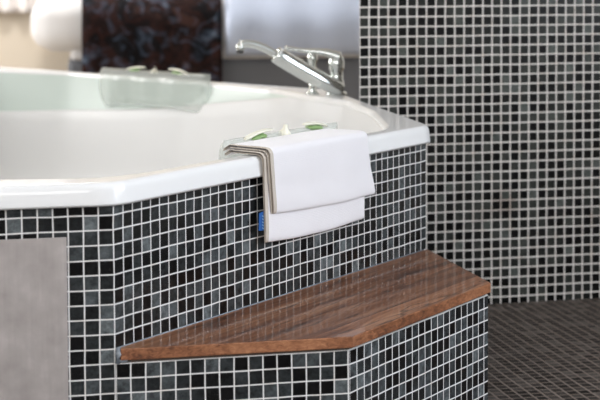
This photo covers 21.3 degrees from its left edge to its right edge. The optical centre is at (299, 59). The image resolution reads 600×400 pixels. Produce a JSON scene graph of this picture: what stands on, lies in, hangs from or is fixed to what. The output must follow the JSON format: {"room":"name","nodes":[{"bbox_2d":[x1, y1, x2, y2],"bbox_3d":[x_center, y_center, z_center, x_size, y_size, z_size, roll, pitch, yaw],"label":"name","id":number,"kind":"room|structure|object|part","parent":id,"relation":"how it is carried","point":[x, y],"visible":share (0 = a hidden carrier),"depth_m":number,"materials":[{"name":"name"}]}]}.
{"room":"bathroom","nodes":[
{"label":"bathroom","id":0,"kind":"room"},
{"bbox_2d":[0,13,69,70],"bbox_3d":[-1.842,-0.882,8.028,5.690,2.500,0.120,-1,3,-13],"label":"wall","id":1,"kind":"structure","parent":0,"point":[18,48],"depth_m":8.11,"materials":[{"name":"beige paint"}]},
{"bbox_2d":[0,0,39,12],"bbox_3d":[-1.780,-1.075,7.896,1.252,1.700,0.068,-1,3,-13],"label":"curtain","id":2,"kind":"object","parent":1,"relation":"hanging from","point":[6,6],"visible":0.5,"depth_m":8.02,"materials":[{"name":"white fabric"}]},
{"bbox_2d":[359,0,599,303],"bbox_3d":[1.125,-0.656,4.022,2.050,2.520,0.111,-1,3,-13],"label":"wall partition","id":3,"kind":"structure","parent":0,"point":[506,93],"depth_m":3.87,"materials":[{"name":"tile"}]},
{"bbox_2d":[488,298,599,399],"bbox_3d":[-0.266,0.791,1.074,5.450,0.060,5.297,-1,3,-13],"label":"floor","id":4,"kind":"structure","parent":0,"point":[539,350],"depth_m":3.41,"materials":[{"name":"tile"}]},
{"bbox_2d":[0,67,429,399],"bbox_3d":[-1.012,0.363,3.617,2.542,0.510,3.128,0,3,0],"label":"bathtub","id":5,"kind":"object","parent":4,"relation":"on","point":[160,226],"visible":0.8,"depth_m":2.77,"materials":[{"name":"tile"}]},
{"bbox_2d":[0,237,68,399],"bbox_3d":[-0.616,0.463,2.259,0.572,0.402,0.003,-1,3,-13],"label":"access panel","id":6,"kind":"object","parent":5,"relation":"attached to","point":[33,271],"visible":1,"depth_m":2.30,"materials":[{"name":"metal"}]},
{"bbox_2d":[126,66,187,75],"bbox_3d":[-0.421,0.085,4.489,0.480,0.128,0.055,3,5,45],"label":"flower decoration","id":7,"kind":"object","parent":5,"relation":"attached to","point":[131,69],"visible":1,"depth_m":4.49,"materials":[{"name":"white plastic"}]},
{"bbox_2d":[129,68,140,71],"bbox_3d":[-0.472,0.032,4.555,0.043,0.012,0.029,3,5,45],"label":"leaf","id":8,"kind":"object","parent":7,"relation":"on","point":[130,69],"depth_m":4.55,"materials":[{"name":"green plant"}]},
{"bbox_2d":[171,71,182,75],"bbox_3d":[-0.341,0.039,4.425,0.040,0.012,0.029,3,5,45],"label":"leaf","id":9,"kind":"object","parent":7,"relation":"on","point":[173,72],"depth_m":4.41,"materials":[{"name":"green plant"}]},
{"bbox_2d":[0,97,383,179],"bbox_3d":[-0.981,0.318,3.607,2.299,0.396,2.797,0,3,0],"label":"basin","id":10,"kind":"object","parent":5,"relation":"in","point":[42,138],"depth_m":4.47,"materials":[{"name":"white ceramic"}]},
{"bbox_2d":[243,122,327,140],"bbox_3d":[-0.039,0.192,2.846,0.055,0.153,0.370,2,4,33],"label":"flower decoration","id":11,"kind":"object","parent":5,"relation":"attached to","point":[259,134],"visible":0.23,"depth_m":2.83,"materials":[{"name":"white plastic"}]},
{"bbox_2d":[249,133,266,140],"bbox_3d":[-0.074,0.135,2.763,0.029,0.012,0.043,2,4,33],"label":"leaf","id":12,"kind":"object","parent":11,"relation":"on","point":[252,136],"depth_m":2.75,"materials":[{"name":"green plant"}]},
{"bbox_2d":[305,125,322,129],"bbox_3d":[0.025,0.126,2.919,0.029,0.012,0.040,2,4,33],"label":"leaf","id":13,"kind":"object","parent":11,"relation":"on","point":[310,127],"depth_m":2.91,"materials":[{"name":"green plant"}]},
{"bbox_2d":[236,40,346,95],"bbox_3d":[-0.025,0.022,3.866,0.283,0.143,0.098,-1,3,-20],"label":"mixer tap","id":14,"kind":"object","parent":5,"relation":"on","point":[333,84],"visible":1,"depth_m":3.85,"materials":[{"name":"silver metal"}]},
{"bbox_3d":[0.019,0.032,3.853,0.185,0.124,0.043,-1,3,-20],"label":"spout","id":15,"kind":"part","parent":14,"relation":"part of","materials":[{"name":"silver metal"}]},
{"bbox_3d":[0.031,0.036,3.922,0.032,0.100,0.032,0,3,0],"label":"diverter post","id":16,"kind":"part","parent":14,"relation":"part of","materials":[{"name":"silver metal"}]},
{"bbox_3d":[0.032,-0.013,3.889,0.139,0.041,0.042,0,3,0],"label":"lever","id":17,"kind":"part","parent":14,"relation":"part of","materials":[{"name":"silver metal"}]},
{"bbox_2d":[223,128,374,242],"bbox_3d":[0.004,0.217,2.785,0.087,0.169,0.370,2,4,33],"label":"towel","id":18,"kind":"object","parent":5,"relation":"on","point":[315,181],"visible":1,"depth_m":2.74,"materials":[{"name":"white fabric"}]},
{"bbox_2d":[115,249,490,399],"bbox_3d":[0.098,0.534,2.681,0.259,0.265,0.973,2,4,32],"label":"step","id":19,"kind":"structure","parent":4,"relation":"on","point":[412,326],"depth_m":2.51,"materials":[{"name":"tile"}]},
{"bbox_2d":[131,294,485,361],"bbox_3d":[0.100,0.423,2.678,0.239,0.005,0.933,2,4,32],"label":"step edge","id":20,"kind":"object","parent":19,"relation":"on","point":[334,349],"depth_m":2.40,"materials":[{"name":"brown wood"}]},
{"bbox_3d":[-1.333,0.522,5.849,6.299,0.060,5.581,0,3,0],"label":"floor","id":21,"kind":"structure","parent":0,"visible":0},
{"bbox_2d":[30,0,359,100],"bbox_3d":[-0.159,0.039,7.396,2.113,0.718,1.509,-1,3,-8],"label":"wall","id":22,"kind":"structure","parent":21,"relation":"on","point":[55,25],"depth_m":6.62,"materials":[{"name":"grey stone"}]},
{"bbox_2d":[30,0,225,51],"bbox_3d":[-0.160,-0.196,7.383,2.113,0.246,1.509,-1,3,-8],"label":"duvet","id":23,"kind":"object","parent":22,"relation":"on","point":[55,25],"depth_m":6.53,"materials":[{"name":"fabric"}]},
{"bbox_2d":[82,0,222,81],"bbox_3d":[-0.692,-0.057,7.200,0.577,0.564,1.336,-1,3,-8],"label":"wall panel","id":24,"kind":"object","parent":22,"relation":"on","point":[118,35],"visible":0.66,"depth_m":6.55,"materials":[{"name":"stone"}]},
{"bbox_3d":[-0.134,-0.072,7.393,1.830,0.060,1.380,-1,3,-8],"label":"mattress","id":25,"kind":"part","parent":22,"relation":"part of","materials":[{"name":"white"}]},
{"bbox_2d":[225,0,358,56],"bbox_3d":[0.260,-0.148,6.690,1.152,0.274,0.094,-1,3,-8],"label":"window","id":26,"kind":"structure","parent":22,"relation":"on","point":[306,24],"depth_m":6.63,"materials":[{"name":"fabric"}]}
]}

